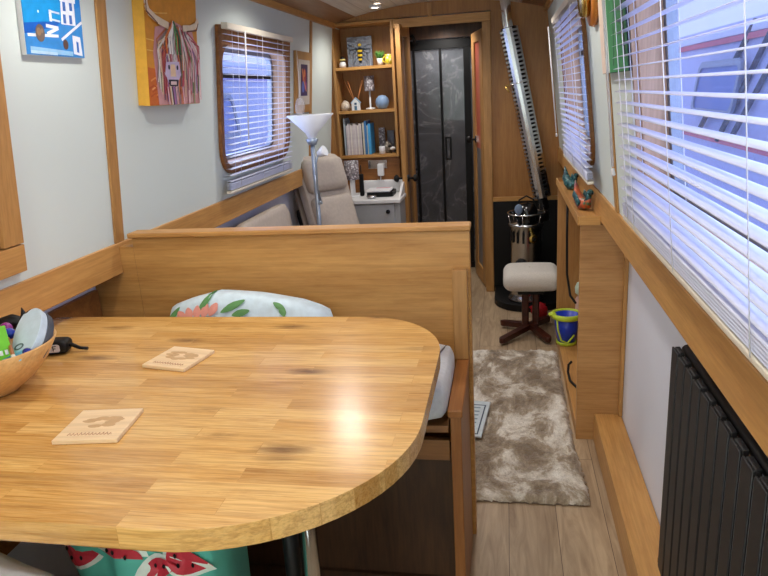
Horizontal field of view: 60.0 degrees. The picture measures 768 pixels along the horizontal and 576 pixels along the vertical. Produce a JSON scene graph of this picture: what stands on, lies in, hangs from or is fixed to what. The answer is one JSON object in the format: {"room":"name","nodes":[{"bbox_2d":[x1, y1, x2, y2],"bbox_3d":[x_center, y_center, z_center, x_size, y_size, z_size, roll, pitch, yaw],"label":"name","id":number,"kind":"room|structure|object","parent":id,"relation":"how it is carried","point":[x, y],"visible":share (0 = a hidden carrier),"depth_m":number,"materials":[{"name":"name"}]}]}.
{"room":"ship interior","nodes":[
{"label":"ship interior","id":0,"kind":"room"},
{"bbox_2d":[7,190,298,575],"bbox_3d":[-0.881,0.268,2.629,0.025,0.960,7.700,0,17,10],"label":"wall","id":1,"kind":"structure","parent":0,"point":[54,559],"depth_m":2.01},
{"bbox_2d":[0,290,102,554],"bbox_3d":[-1.074,0.516,1.461,0.016,0.562,1.690,0,17,10],"label":"trim","id":2,"kind":"structure","parent":1,"relation":"attached to","point":[88,304],"depth_m":2.08,"materials":[{"name":"wood"}]},
{"bbox_2d":[0,0,338,289],"bbox_3d":[-0.794,-0.668,2.329,0.113,0.932,7.700,0,17,10],"label":"wall","id":3,"kind":"structure","parent":0,"point":[171,168],"depth_m":2.06,"materials":[{"name":"white paint"}]},
{"bbox_2d":[0,55,26,280],"bbox_3d":[-0.996,-0.288,1.109,0.101,0.809,1.013,0,17,10],"label":"hatch","id":4,"kind":"object","parent":3,"relation":"attached to","point":[12,250],"visible":1,"depth_m":1.62,"materials":[{"name":"brown wood"}]},
{"bbox_2d":[15,0,84,58],"bbox_3d":[-0.864,-0.733,1.721,0.041,0.254,0.241,0,17,10],"label":"canvas painting","id":5,"kind":"object","parent":3,"relation":"attached to","point":[52,28],"visible":1,"depth_m":1.72,"materials":[{"name":"fabric"}]},
{"bbox_2d":[94,0,123,243],"bbox_3d":[-0.838,-0.557,2.019,0.093,0.852,0.050,0,17,10],"label":"trim","id":6,"kind":"structure","parent":3,"relation":"attached to","point":[99,5],"depth_m":2.02,"materials":[{"name":"brown wood"}]},
{"bbox_2d":[0,169,302,317],"bbox_3d":[-0.964,0.007,1.816,0.109,0.098,6.288,0,17,10],"label":"trim","id":7,"kind":"structure","parent":3,"relation":"attached to","point":[43,291],"depth_m":2.03,"materials":[{"name":"brown wood"}]},
{"bbox_2d":[131,0,200,105],"bbox_3d":[-0.750,-0.854,2.304,0.082,0.423,0.393,0,17,10],"label":"canvas painting","id":8,"kind":"object","parent":3,"relation":"attached to","point":[167,55],"visible":1,"depth_m":2.25,"materials":[{"name":"fabric"}]},
{"bbox_2d":[215,24,289,172],"bbox_3d":[-0.658,-0.915,3.251,0.172,0.616,0.955,0,17,10],"label":"window","id":9,"kind":"structure","parent":3,"relation":"in","point":[225,159],"depth_m":3.37,"materials":[{"name":"wood"}]},
{"bbox_2d":[221,22,292,193],"bbox_3d":[-0.583,-0.870,3.214,0.102,0.699,0.885,0,17,10],"label":"blind","id":10,"kind":"object","parent":9,"relation":"attached to","point":[238,184],"visible":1,"depth_m":3.12,"materials":[{"name":"plastic"}]},
{"bbox_2d":[250,0,334,28],"bbox_3d":[-0.880,-0.883,1.532,0.022,0.050,6.290,0,17,10],"label":"trim","id":11,"kind":"structure","parent":3,"relation":"attached to","point":[270,3],"depth_m":3.62,"materials":[{"name":"brown wood"}]},
{"bbox_2d":[293,50,311,112],"bbox_3d":[-0.479,-1.212,3.920,0.049,0.342,0.318,0,17,10],"label":"framed print","id":12,"kind":"object","parent":3,"relation":"attached to","point":[302,100],"visible":1,"depth_m":3.88,"materials":[{"name":"brown wood"}]},
{"bbox_2d":[309,21,311,155],"bbox_3d":[-0.455,-1.192,4.114,0.093,0.852,0.040,0,17,10],"label":"trim","id":13,"kind":"structure","parent":3,"relation":"attached to","point":[310,22],"depth_m":4.02,"materials":[{"name":"brown wood"}]},
{"bbox_2d":[273,0,546,22],"bbox_3d":[-0.076,-1.147,2.053,1.460,0.130,7.700,0,17,10],"label":"ceiling","id":14,"kind":"structure","parent":0,"point":[334,11],"depth_m":4.06,"materials":[{"name":"paint"}]},
{"bbox_2d":[369,4,380,8],"bbox_3d":[-0.056,-1.764,4.165,0.080,0.020,0.080,0,17,10],"label":"recessed light","id":15,"kind":"object","parent":14,"relation":"in","point":[372,6],"visible":1,"depth_m":4.14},
{"bbox_2d":[331,0,563,244],"bbox_3d":[0.418,-0.966,4.723,1.787,2.000,0.220,0,17,10],"label":"wall","id":16,"kind":"structure","parent":0,"point":[509,169],"depth_m":4.44,"materials":[{"name":"wood"}]},
{"bbox_2d":[332,19,399,158],"bbox_3d":[-0.112,-1.382,4.671,0.428,0.900,0.213,0,17,10],"label":"bookcase","id":17,"kind":"object","parent":16,"relation":"attached to","point":[385,83],"visible":0.64,"depth_m":4.70,"materials":[{"name":"brown wood"}]},
{"bbox_2d":[339,57,345,67],"bbox_3d":[-0.287,-1.559,4.587,0.050,0.074,0.050,0,17,10],"label":"ornament","id":18,"kind":"object","parent":17,"relation":"on","point":[342,64],"visible":0.99,"depth_m":4.57,"materials":[{"name":"ceramic"}]},
{"bbox_2d":[340,100,350,110],"bbox_3d":[-0.272,-1.285,4.683,0.071,0.072,0.072,0,17,10],"label":"shell ornament","id":19,"kind":"object","parent":17,"relation":"on","point":[345,106],"visible":0.94,"depth_m":4.66,"materials":[{"name":"ceramic"}]},
{"bbox_2d":[343,118,348,154],"bbox_3d":[-0.265,-1.090,4.781,0.010,0.256,0.146,0,17,10],"label":"book","id":20,"kind":"object","parent":17,"relation":"on","point":[344,119],"visible":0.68,"depth_m":4.72,"materials":[{"name":"paper"}]},
{"bbox_2d":[344,120,349,154],"bbox_3d":[-0.256,-1.083,4.782,0.006,0.241,0.146,0,17,10],"label":"book","id":21,"kind":"object","parent":17,"relation":"on","point":[346,121],"visible":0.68,"depth_m":4.72,"materials":[{"name":"paper"}]},
{"bbox_2d":[347,123,352,154],"bbox_3d":[-0.238,-1.072,4.782,0.009,0.218,0.146,0,17,10],"label":"book","id":22,"kind":"object","parent":17,"relation":"on","point":[349,123],"visible":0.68,"depth_m":4.72,"materials":[{"name":"paper"}]},
{"bbox_2d":[344,80,362,98],"bbox_3d":[-0.206,-1.352,4.668,0.140,0.201,0.053,1,17,16],"label":"reed diffuser","id":23,"kind":"object","parent":17,"relation":"on","point":[361,80],"visible":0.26,"depth_m":4.66,"materials":[{"name":"brown wood"}]},
{"bbox_2d":[351,97,360,110],"bbox_3d":[-0.196,-1.282,4.627,0.072,0.088,0.028,0,17,10],"label":"house ornament","id":24,"kind":"object","parent":17,"relation":"on","point":[355,103],"visible":1,"depth_m":4.62,"materials":[{"name":"paint"}]},
{"bbox_2d":[346,36,372,66],"bbox_3d":[-0.167,-1.632,4.591,0.175,0.196,0.028,0,17,10],"label":"picture","id":25,"kind":"object","parent":17,"relation":"on","point":[359,49],"visible":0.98,"depth_m":4.58,"materials":[{"name":"grey paint"}]},
{"bbox_2d":[362,122,365,154],"bbox_3d":[-0.131,-1.075,4.761,0.012,0.223,0.146,0,17,10],"label":"book","id":26,"kind":"object","parent":17,"relation":"on","point":[362,122],"visible":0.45,"depth_m":4.69,"materials":[{"name":"paper"}]},
{"bbox_2d":[364,120,369,154],"bbox_3d":[-0.116,-1.080,4.757,0.017,0.233,0.146,0,17,10],"label":"book","id":27,"kind":"object","parent":17,"relation":"on","point":[366,122],"visible":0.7,"depth_m":4.69,"materials":[{"name":"paper"}]},
{"bbox_2d":[364,76,375,109],"bbox_3d":[-0.100,-1.367,4.653,0.072,0.225,0.072,0,17,10],"label":"table lamp","id":28,"kind":"object","parent":17,"relation":"on","point":[369,86],"visible":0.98,"depth_m":4.61,"materials":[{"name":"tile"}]},
{"bbox_2d":[367,122,374,153],"bbox_3d":[-0.090,-1.071,4.755,0.019,0.213,0.146,0,17,10],"label":"book","id":29,"kind":"object","parent":17,"relation":"on","point":[371,138],"visible":1,"depth_m":4.71,"materials":[{"name":"paper"}]},
{"bbox_2d":[375,50,384,64],"bbox_3d":[-0.025,-1.579,4.553,0.080,0.101,0.083,-11,18,-23],"label":"potted plant","id":30,"kind":"object","parent":17,"relation":"on","point":[379,55],"visible":0.97,"depth_m":4.54,"materials":[{"name":"paint"}]},
{"bbox_2d":[378,127,384,145],"bbox_3d":[-0.011,-1.071,4.804,0.045,0.174,0.025,0,17,10],"label":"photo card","id":31,"kind":"object","parent":17,"relation":"on","point":[381,130],"visible":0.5,"depth_m":4.79,"materials":[{"name":"paper"}]},
{"bbox_2d":[375,95,388,108],"bbox_3d":[-0.012,-1.297,4.632,0.096,0.092,0.096,0,17,10],"label":"round speaker","id":32,"kind":"object","parent":17,"relation":"on","point":[382,101],"visible":1,"depth_m":4.60},
{"bbox_2d":[382,54,391,64],"bbox_3d":[0.026,-1.562,4.543,0.062,0.068,0.050,11,22,41],"label":"mug","id":33,"kind":"object","parent":17,"relation":"on","point":[388,60],"visible":0.84,"depth_m":4.52,"materials":[{"name":"ceramic"}]},
{"bbox_2d":[384,141,391,152],"bbox_3d":[0.027,-1.008,4.744,0.067,0.085,0.068,0,17,10],"label":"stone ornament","id":34,"kind":"object","parent":17,"relation":"on","point":[387,149],"visible":0.84,"depth_m":4.72,"materials":[{"name":"stone"}]},
{"bbox_2d":[387,130,394,151],"bbox_3d":[0.053,-1.056,4.778,0.050,0.154,0.030,0,17,10],"label":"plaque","id":35,"kind":"object","parent":17,"relation":"on","point":[390,133],"visible":0.56,"depth_m":4.76,"materials":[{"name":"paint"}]},
{"bbox_2d":[368,160,386,179],"bbox_3d":[-0.045,-0.828,4.719,0.135,0.157,0.044,0,17,10],"label":"wall socket","id":36,"kind":"object","parent":16,"relation":"attached to","point":[379,165],"visible":1,"depth_m":4.71,"materials":[{"name":"silver metal"}]},
{"bbox_2d":[364,179,401,191],"bbox_3d":[-0.002,-0.730,4.746,0.338,0.086,0.024,0,17,10],"label":"backsplash","id":37,"kind":"structure","parent":16,"relation":"attached to","point":[368,184],"depth_m":4.73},
{"bbox_2d":[394,24,417,222],"bbox_3d":[0.175,-0.881,4.723,0.172,1.845,0.270,1,17,16],"label":"door","id":38,"kind":"structure","parent":16,"relation":"in","point":[400,32],"depth_m":4.62,"materials":[{"name":"brown wood"}]},
{"bbox_2d":[427,3,431,15],"bbox_3d":[0.300,-1.828,4.361,0.030,0.082,0.007,0,17,10],"label":"trim","id":39,"kind":"structure","parent":16,"relation":"attached to","point":[429,5],"depth_m":4.36,"materials":[{"name":"brown wood"}]},
{"bbox_2d":[392,11,489,28],"bbox_3d":[0.373,-1.759,4.363,0.642,0.057,0.019,0,17,10],"label":"trim","id":40,"kind":"structure","parent":16,"relation":"attached to","point":[476,16],"depth_m":4.35,"materials":[{"name":"brown wood"}]},
{"bbox_2d":[466,28,485,286],"bbox_3d":[0.706,-0.924,4.858,0.172,1.790,0.420,-4,16,-1],"label":"door","id":41,"kind":"structure","parent":16,"relation":"in","point":[476,37],"depth_m":4.85,"materials":[{"name":"brown wood"}]},
{"bbox_2d":[482,21,493,291],"bbox_3d":[0.718,-0.855,4.574,0.055,1.834,0.019,0,17,10],"label":"trim","id":42,"kind":"structure","parent":16,"relation":"attached to","point":[486,29],"depth_m":4.54,"materials":[{"name":"brown wood"}]},
{"bbox_2d":[493,195,557,201],"bbox_3d":[1.027,-0.620,4.589,0.542,0.030,0.017,0,17,10],"label":"trim","id":43,"kind":"structure","parent":16,"relation":"attached to","point":[552,197],"depth_m":4.60,"materials":[{"name":"brown wood"}]},
{"bbox_2d":[409,22,490,40],"bbox_3d":[0.268,-1.971,5.071,1.230,0.150,0.060,0,17,10],"label":"wall","id":44,"kind":"structure","parent":0,"point":[459,29],"depth_m":5.02,"materials":[{"name":"wood"}]},
{"bbox_2d":[410,36,493,248],"bbox_3d":[0.634,-1.306,5.896,1.780,1.970,0.040,0,17,10],"label":"wall","id":45,"kind":"structure","parent":0,"point":[427,61],"depth_m":5.88,"materials":[{"name":"stone"}]},
{"bbox_2d":[493,200,557,290],"bbox_3d":[0.959,-0.274,4.202,0.542,0.900,0.969,0,17,10],"label":"wall","id":46,"kind":"structure","parent":0,"point":[502,235],"depth_m":4.67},
{"bbox_2d":[470,249,626,575],"bbox_3d":[0.041,0.745,2.605,1.840,0.050,7.700,0,17,10],"label":"floor","id":47,"kind":"structure","parent":0,"point":[511,539],"depth_m":2.23,"materials":[{"name":"brown wood"}]},
{"bbox_2d":[65,545,249,575],"bbox_3d":[-0.463,0.700,1.457,0.330,0.735,0.293,0,17,10],"label":"throw cushion","id":48,"kind":"object","parent":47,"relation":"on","point":[88,561],"visible":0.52,"depth_m":1.29,"materials":[{"name":"fabric"}]},
{"bbox_2d":[0,317,440,575],"bbox_3d":[-0.452,0.619,1.535,1.153,0.850,0.920,0,17,10],"label":"dining table","id":49,"kind":"object","parent":47,"relation":"on","point":[292,426],"visible":1,"depth_m":1.22,"materials":[{"name":"brown wood"}]},
{"bbox_2d":[0,329,56,396],"bbox_3d":[-0.847,0.172,1.431,0.278,0.108,0.278,0,17,10],"label":"wooden bowl","id":50,"kind":"object","parent":49,"relation":"on","point":[13,373],"visible":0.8,"depth_m":1.38,"materials":[{"name":"brown wood"}]},
{"bbox_2d":[0,325,10,360],"bbox_3d":[-0.818,0.128,1.380,0.070,0.092,0.061,-16,21,-37],"label":"carton","id":51,"kind":"object","parent":50,"relation":"in","point":[4,341],"visible":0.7,"depth_m":1.38,"materials":[{"name":"cardboard"}]},
{"bbox_2d":[0,322,12,327],"bbox_3d":[-0.841,0.090,1.480,0.028,0.028,0.028,0,17,10],"label":"bead","id":52,"kind":"object","parent":50,"relation":"in","point":[7,324],"visible":0.44,"depth_m":1.47,"materials":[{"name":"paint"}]},
{"bbox_2d":[6,328,14,338],"bbox_3d":[-0.820,0.100,1.455,0.026,0.026,0.026,0,17,10],"label":"bead","id":53,"kind":"object","parent":50,"relation":"in","point":[10,331],"visible":0.52,"depth_m":1.45,"materials":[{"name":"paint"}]},
{"bbox_2d":[8,337,15,356],"bbox_3d":[-0.775,0.125,1.379,0.009,0.018,0.112,-13,19,-31],"label":"pencil","id":54,"kind":"object","parent":50,"relation":"in","point":[10,346],"visible":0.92,"depth_m":1.36,"materials":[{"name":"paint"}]},
{"bbox_2d":[3,350,22,361],"bbox_3d":[-0.792,0.151,1.377,0.083,0.025,0.095,-10,18,-22],"label":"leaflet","id":55,"kind":"object","parent":50,"relation":"in","point":[18,352],"visible":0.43,"depth_m":1.38,"materials":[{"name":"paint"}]},
{"bbox_2d":[0,308,30,329],"bbox_3d":[-0.863,0.083,1.514,0.124,0.068,0.042,-7,17,-12],"label":"toy","id":56,"kind":"object","parent":50,"relation":"in","point":[14,319],"visible":0.44,"depth_m":1.50,"materials":[{"name":"plastic"}]},
{"bbox_2d":[13,308,53,357],"bbox_3d":[-0.760,0.104,1.442,0.081,0.104,0.119,0,17,10],"label":"case","id":57,"kind":"object","parent":50,"relation":"in","point":[35,327],"visible":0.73,"depth_m":1.43,"materials":[{"name":"paint"}]},
{"bbox_2d":[48,337,88,354],"bbox_3d":[-0.797,0.142,1.653,0.122,0.037,0.054,-4,16,-3],"label":"pouch","id":58,"kind":"object","parent":49,"relation":"on","point":[60,345],"visible":0.66,"depth_m":1.64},
{"bbox_2d":[51,408,143,444],"bbox_3d":[-0.534,0.258,1.249,0.121,0.009,0.121,-3,16,3],"label":"coaster","id":59,"kind":"object","parent":49,"relation":"on","point":[110,425],"visible":1,"depth_m":1.24,"materials":[{"name":"brown wood"}]},
{"bbox_2d":[142,346,214,371],"bbox_3d":[-0.480,0.165,1.557,0.117,0.009,0.117,3,17,21],"label":"coaster","id":60,"kind":"object","parent":49,"relation":"on","point":[181,359],"visible":1,"depth_m":1.54,"materials":[{"name":"brown wood"}]},
{"bbox_2d":[236,204,291,226],"bbox_3d":[-0.379,0.034,3.479,0.572,0.875,0.690,0,17,10],"label":"armchair","id":61,"kind":"object","parent":47,"relation":"on","point":[277,215],"visible":0.18,"depth_m":3.46,"materials":[{"name":"fabric"}]},
{"bbox_2d":[96,221,476,575],"bbox_3d":[-0.352,0.368,2.024,1.229,1.045,0.421,0,17,10],"label":"bench","id":62,"kind":"object","parent":47,"relation":"on","point":[425,523],"visible":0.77,"depth_m":2.00,"materials":[{"name":"brown wood"}]},
{"bbox_2d":[428,344,454,419],"bbox_3d":[-0.319,0.257,1.929,1.026,0.133,0.340,0,17,10],"label":"seat cushion","id":63,"kind":"object","parent":62,"relation":"on","point":[440,401],"visible":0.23,"depth_m":1.73,"materials":[{"name":"fabric"}]},
{"bbox_2d":[170,289,332,316],"bbox_3d":[-0.413,0.110,2.021,0.554,0.208,0.125,0,17,10],"label":"floral pillow","id":64,"kind":"object","parent":63,"relation":"on","point":[217,303],"visible":0.38,"depth_m":1.98,"materials":[{"name":"fabric"}]},
{"bbox_2d":[185,308,192,316],"bbox_3d":[-0.590,0.079,2.010,0.027,0.036,0.013,7,19,33],"label":"flower","id":65,"kind":"object","parent":64,"relation":"on","point":[188,311],"depth_m":2.01,"materials":[{"name":"fabric"}]},
{"bbox_2d":[193,305,200,316],"bbox_3d":[-0.564,0.074,2.003,0.027,0.040,0.017,0,17,10],"label":"flower","id":66,"kind":"object","parent":64,"relation":"on","point":[196,308],"depth_m":2.00,"materials":[{"name":"fabric"}]},
{"bbox_2d":[201,304,208,316],"bbox_3d":[-0.538,0.069,1.996,0.027,0.042,0.014,-5,16,-5],"label":"flower","id":67,"kind":"object","parent":64,"relation":"on","point":[204,307],"depth_m":2.00,"materials":[{"name":"fabric"}]},
{"bbox_2d":[208,303,217,315],"bbox_3d":[-0.512,0.064,1.989,0.032,0.038,0.012,-3,16,2],"label":"flower","id":68,"kind":"object","parent":64,"relation":"on","point":[212,307],"depth_m":1.99,"materials":[{"name":"fabric"}]},
{"bbox_2d":[286,113,332,224],"bbox_3d":[-0.362,-0.301,3.794,0.260,1.338,0.260,0,17,10],"label":"floor lamp","id":69,"kind":"object","parent":47,"relation":"on","point":[310,124],"visible":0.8,"depth_m":3.61,"materials":[{"name":"metal"}]},
{"bbox_2d":[293,153,358,225],"bbox_3d":[-0.172,-0.263,4.088,0.564,1.078,0.816,-17,21,-39],"label":"recliner chair","id":70,"kind":"object","parent":47,"relation":"on","point":[337,208],"visible":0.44,"depth_m":4.13,"materials":[{"name":"beige leather"}]},
{"bbox_2d":[301,156,347,193],"bbox_3d":[-0.375,-0.709,4.160,0.310,0.204,0.126,-17,21,-39],"label":"pillow","id":71,"kind":"object","parent":70,"relation":"on","point":[332,179],"depth_m":4.13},
{"bbox_2d":[352,179,405,223],"bbox_3d":[-0.093,-0.319,4.697,0.510,0.835,0.384,0,17,10],"label":"base cabinet","id":72,"kind":"object","parent":47,"relation":"on","point":[379,210],"visible":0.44,"depth_m":4.47,"materials":[{"name":"wood"}]},
{"bbox_2d":[352,191,405,203],"bbox_3d":[-0.112,-0.625,4.613,0.510,0.025,0.375,0,17,10],"label":"countertop","id":73,"kind":"structure","parent":72,"relation":"on","point":[362,199],"depth_m":4.44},
{"bbox_2d":[344,160,359,197],"bbox_3d":[-0.219,-0.752,4.586,0.100,0.245,0.100,0,17,10],"label":"table lamp","id":74,"kind":"object","parent":73,"relation":"on","point":[351,167],"visible":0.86,"depth_m":4.54,"materials":[{"name":"fabric"}]},
{"bbox_2d":[359,165,364,195],"bbox_3d":[-0.156,-0.744,4.603,0.028,0.211,0.030,0,17,10],"label":"handset","id":75,"kind":"object","parent":73,"relation":"on","point":[361,178],"visible":1,"depth_m":4.60,"materials":[{"name":"plastic"}]},
{"bbox_2d":[367,189,395,196],"bbox_3d":[-0.016,-0.659,4.609,0.180,0.030,0.180,0,17,10],"label":"tray","id":76,"kind":"object","parent":73,"relation":"on","point":[392,192],"visible":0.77,"depth_m":4.52,"materials":[{"name":"plastic"}]},
{"bbox_2d":[365,187,393,192],"bbox_3d":[-0.029,-0.685,4.624,0.170,0.010,0.180,0,17,10],"label":"magazine stack","id":77,"kind":"object","parent":76,"relation":"on","point":[377,189],"visible":1,"depth_m":4.59,"materials":[{"name":"paper"}]},
{"bbox_2d":[409,34,474,266],"bbox_3d":[0.419,-1.051,5.300,0.570,1.841,0.082,0,17,10],"label":"shower enclosure","id":78,"kind":"object","parent":47,"relation":"on","point":[458,42],"visible":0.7,"depth_m":5.21,"materials":[{"name":"black metal"}]},
{"bbox_2d":[495,286,556,311],"bbox_3d":[1.007,0.071,4.540,0.495,0.044,0.465,0,17,10],"label":"hearth slab","id":79,"kind":"object","parent":47,"relation":"on","point":[502,300],"visible":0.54,"depth_m":4.44,"materials":[{"name":"stone"}]},
{"bbox_2d":[507,209,548,303],"bbox_3d":[0.950,-0.210,4.377,0.273,0.590,0.246,0,17,10],"label":"stove","id":80,"kind":"object","parent":79,"relation":"on","point":[526,240],"visible":0.66,"depth_m":4.29,"materials":[{"name":"metal"}]},
{"bbox_2d":[515,204,522,224],"bbox_3d":[0.851,-0.463,4.202,0.050,0.137,0.017,0,17,10],"label":"fan","id":81,"kind":"object","parent":80,"relation":"attached to","point":[518,208],"visible":1,"depth_m":4.19,"materials":[{"name":"metal"}]},
{"bbox_2d":[499,0,550,209],"bbox_3d":[0.888,-1.156,4.165,0.322,1.353,0.113,0,17,10],"label":"flue pipe","id":82,"kind":"object","parent":80,"relation":"on","point":[514,54],"visible":1,"depth_m":4.14,"materials":[{"name":"silver metal"}]},
{"bbox_2d":[512,195,537,224],"bbox_3d":[0.901,-0.504,4.255,0.166,0.182,0.136,0,17,10],"label":"kettle","id":83,"kind":"object","parent":80,"relation":"on","point":[528,208],"visible":0.91,"depth_m":4.21,"materials":[{"name":"metal"}]},
{"bbox_2d":[499,262,556,343],"bbox_3d":[0.851,0.072,3.897,0.348,0.394,0.409,0,17,10],"label":"footstool","id":84,"kind":"object","parent":47,"relation":"on","point":[526,278],"visible":0.94,"depth_m":3.83,"materials":[{"name":"brown wood"}]},
{"bbox_2d":[503,262,556,291],"bbox_3d":[0.863,-0.067,3.898,0.322,0.125,0.315,0,17,10],"label":"cushion","id":85,"kind":"object","parent":84,"relation":"on","point":[525,276],"depth_m":3.77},
{"bbox_2d":[473,349,590,505],"bbox_3d":[0.547,0.546,3.028,0.610,0.034,1.429,0,17,10],"label":"rug","id":86,"kind":"object","parent":47,"relation":"on","point":[525,452],"visible":0.67,"depth_m":2.77,"materials":[{"name":"fabric"}]},
{"bbox_2d":[474,401,490,437],"bbox_3d":[0.362,0.567,2.909,0.172,0.011,0.325,1,17,16],"label":"flat panel","id":87,"kind":"object","parent":86,"relation":"on","point":[481,408],"visible":0.44,"depth_m":2.91,"materials":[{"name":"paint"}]},
{"bbox_2d":[529,302,547,316],"bbox_3d":[0.983,0.140,4.232,0.118,0.105,0.070,0,17,10],"label":"ball","id":88,"kind":"object","parent":47,"relation":"on","point":[543,310],"visible":0.56,"depth_m":4.21,"materials":[{"name":"plastic"}]},
{"bbox_2d":[556,178,623,438],"bbox_3d":[0.939,0.022,3.129,0.182,0.937,1.120,0,17,10],"label":"shelf unit","id":89,"kind":"object","parent":47,"relation":"on","point":[595,260],"visible":0.68,"depth_m":2.65,"materials":[{"name":"brown wood"}]},
{"bbox_2d":[548,308,577,345],"bbox_3d":[0.981,0.212,3.598,0.182,0.183,0.168,0,17,10],"label":"bucket","id":90,"kind":"object","parent":89,"relation":"on","point":[566,319],"visible":0.96,"depth_m":3.56,"materials":[{"name":"plastic"}]},
{"bbox_2d":[562,166,578,188],"bbox_3d":[0.911,-0.532,3.230,0.052,0.106,0.164,-6,16,-8],"label":"bird figurine","id":91,"kind":"object","parent":89,"relation":"on","point":[569,181],"visible":0.84,"depth_m":3.24,"materials":[{"name":"ceramic"}]},
{"bbox_2d":[566,204,576,303],"bbox_3d":[0.918,-0.197,3.284,0.029,0.522,0.190,-3,16,2],"label":"power cable","id":92,"kind":"object","parent":89,"relation":"hanging from","point":[567,208],"visible":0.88,"depth_m":3.31,"materials":[{"name":"rubber"}]},
{"bbox_2d":[567,361,575,387],"bbox_3d":[0.894,0.423,3.074,0.035,0.083,0.276,-4,16,-3],"label":"cable loop","id":93,"kind":"object","parent":89,"relation":"on","point":[570,362],"visible":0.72,"depth_m":3.17,"materials":[{"name":"rubber"}]},
{"bbox_2d":[575,282,578,338],"bbox_3d":[1.080,0.121,3.642,0.072,0.320,0.072,0,17,10],"label":"bottle","id":94,"kind":"object","parent":89,"relation":"on","point":[577,284],"visible":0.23,"depth_m":3.61,"materials":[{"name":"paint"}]},
{"bbox_2d":[572,180,593,208],"bbox_3d":[0.813,-0.374,2.702,0.055,0.111,0.171,-6,16,-8],"label":"bird figurine","id":95,"kind":"object","parent":89,"relation":"on","point":[582,201],"visible":1,"depth_m":2.70,"materials":[{"name":"ceramic"}]},
{"bbox_3d":[-0.852,0.964,0.920,0.605,0.580,0.470,0,17,10],"label":"bench","id":96,"kind":"object","parent":47,"relation":"on","visible":0},
{"bbox_2d":[0,552,53,575],"bbox_3d":[-0.752,0.528,1.041,0.443,0.180,0.288,0,17,10],"label":"throw cushion","id":97,"kind":"object","parent":96,"relation":"on","point":[9,566],"visible":1,"depth_m":1.08,"materials":[{"name":"fabric"}]},
{"bbox_2d":[548,0,638,215],"bbox_3d":[0.700,-0.680,2.053,0.113,0.932,7.700,0,17,10],"label":"wall","id":98,"kind":"structure","parent":0,"point":[603,180],"depth_m":2.29,"materials":[{"name":"paint"}]},
{"bbox_2d":[544,0,552,10],"bbox_3d":[0.491,-0.894,1.278,0.022,0.050,6.290,0,17,10],"label":"trim","id":99,"kind":"structure","parent":98,"relation":"attached to","point":[549,2],"depth_m":3.96,"materials":[{"name":"brown wood"}]},
{"bbox_2d":[560,5,594,164],"bbox_3d":[0.904,-0.910,2.975,0.172,0.626,1.060,0,17,10],"label":"window","id":100,"kind":"structure","parent":98,"relation":"in","point":[585,84],"depth_m":3.39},
{"bbox_2d":[548,0,593,184],"bbox_3d":[0.825,-0.894,2.992,0.105,0.682,1.297,0,17,10],"label":"blind","id":101,"kind":"object","parent":100,"relation":"attached to","point":[575,152],"visible":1,"depth_m":2.78,"materials":[{"name":"plastic"}]},
{"bbox_2d":[577,0,598,26],"bbox_3d":[0.657,-0.949,2.149,0.064,0.199,0.200,0,17,10],"label":"barometer","id":102,"kind":"object","parent":98,"relation":"attached to","point":[586,8],"visible":0.99,"depth_m":2.12,"materials":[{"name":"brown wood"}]},
{"bbox_2d":[606,73,618,212],"bbox_3d":[0.682,-0.653,2.025,0.093,0.852,0.045,0,17,10],"label":"trim","id":103,"kind":"structure","parent":98,"relation":"attached to","point":[608,77],"depth_m":2.06,"materials":[{"name":"brown wood"}]},
{"bbox_2d":[598,0,631,73],"bbox_3d":[0.602,-0.753,1.741,0.058,0.362,0.450,0,17,10],"label":"canvas painting","id":104,"kind":"object","parent":98,"relation":"attached to","point":[607,29],"visible":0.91,"depth_m":1.76,"materials":[{"name":"paint"}]},
{"bbox_2d":[558,147,767,456],"bbox_3d":[0.686,-0.006,1.511,0.106,0.098,6.288,0,17,10],"label":"trim","id":105,"kind":"structure","parent":98,"relation":"attached to","point":[743,386],"depth_m":1.24,"materials":[{"name":"brown wood"}]},
{"bbox_2d":[628,0,767,273],"bbox_3d":[0.510,-0.322,0.881,0.163,0.692,1.480,0,17,10],"label":"window","id":106,"kind":"structure","parent":98,"relation":"in","point":[670,35],"depth_m":1.54,"materials":[{"name":"wood"}]},
{"bbox_2d":[609,0,767,380],"bbox_3d":[0.440,-0.297,0.904,0.108,0.702,1.586,0,17,10],"label":"blind","id":107,"kind":"object","parent":106,"relation":"attached to","point":[731,289],"visible":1,"depth_m":0.98,"materials":[{"name":"white plastic"}]},
{"bbox_2d":[622,262,767,575],"bbox_3d":[0.902,0.254,2.299,0.028,0.960,7.700,0,17,10],"label":"wall","id":108,"kind":"structure","parent":0,"point":[651,336],"depth_m":2.17,"materials":[{"name":"paint"}]},
{"bbox_2d":[618,255,628,415],"bbox_3d":[0.929,0.134,2.572,0.015,0.792,0.023,0,17,10],"label":"trim","id":109,"kind":"structure","parent":108,"relation":"attached to","point":[626,262],"depth_m":2.58,"materials":[{"name":"brown wood"}]},
{"bbox_2d":[593,414,660,575],"bbox_3d":[0.554,1.163,0.759,0.105,0.120,4.158,0,17,10],"label":"trim","id":110,"kind":"structure","parent":108,"relation":"attached to","point":[637,526],"depth_m":2.17,"materials":[{"name":"brown wood"}]},
{"bbox_2d":[657,344,767,575],"bbox_3d":[0.662,0.565,1.232,0.060,0.670,1.025,0,17,10],"label":"radiator","id":111,"kind":"object","parent":108,"relation":"attached to","point":[699,434],"visible":0.98,"depth_m":1.35,"materials":[{"name":"black metal"}]},
{"label":"outside","id":112,"kind":"structure","parent":0,"visible":0},
{"bbox_2d":[679,13,767,230],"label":"window","id":113,"kind":"structure","parent":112,"point":[757,33],"depth_m":4.05,"materials":[{"name":"glass"}]},
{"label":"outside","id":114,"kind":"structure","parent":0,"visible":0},
{"bbox_2d":[223,61,267,153],"bbox_3d":[-2.207,-0.481,3.440,1.415,1.600,9.000,0,17,10],"label":"moored boat","id":115,"kind":"object","parent":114,"point":[227,97],"visible":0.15,"depth_m":5.62,"materials":[{"name":"paint"}]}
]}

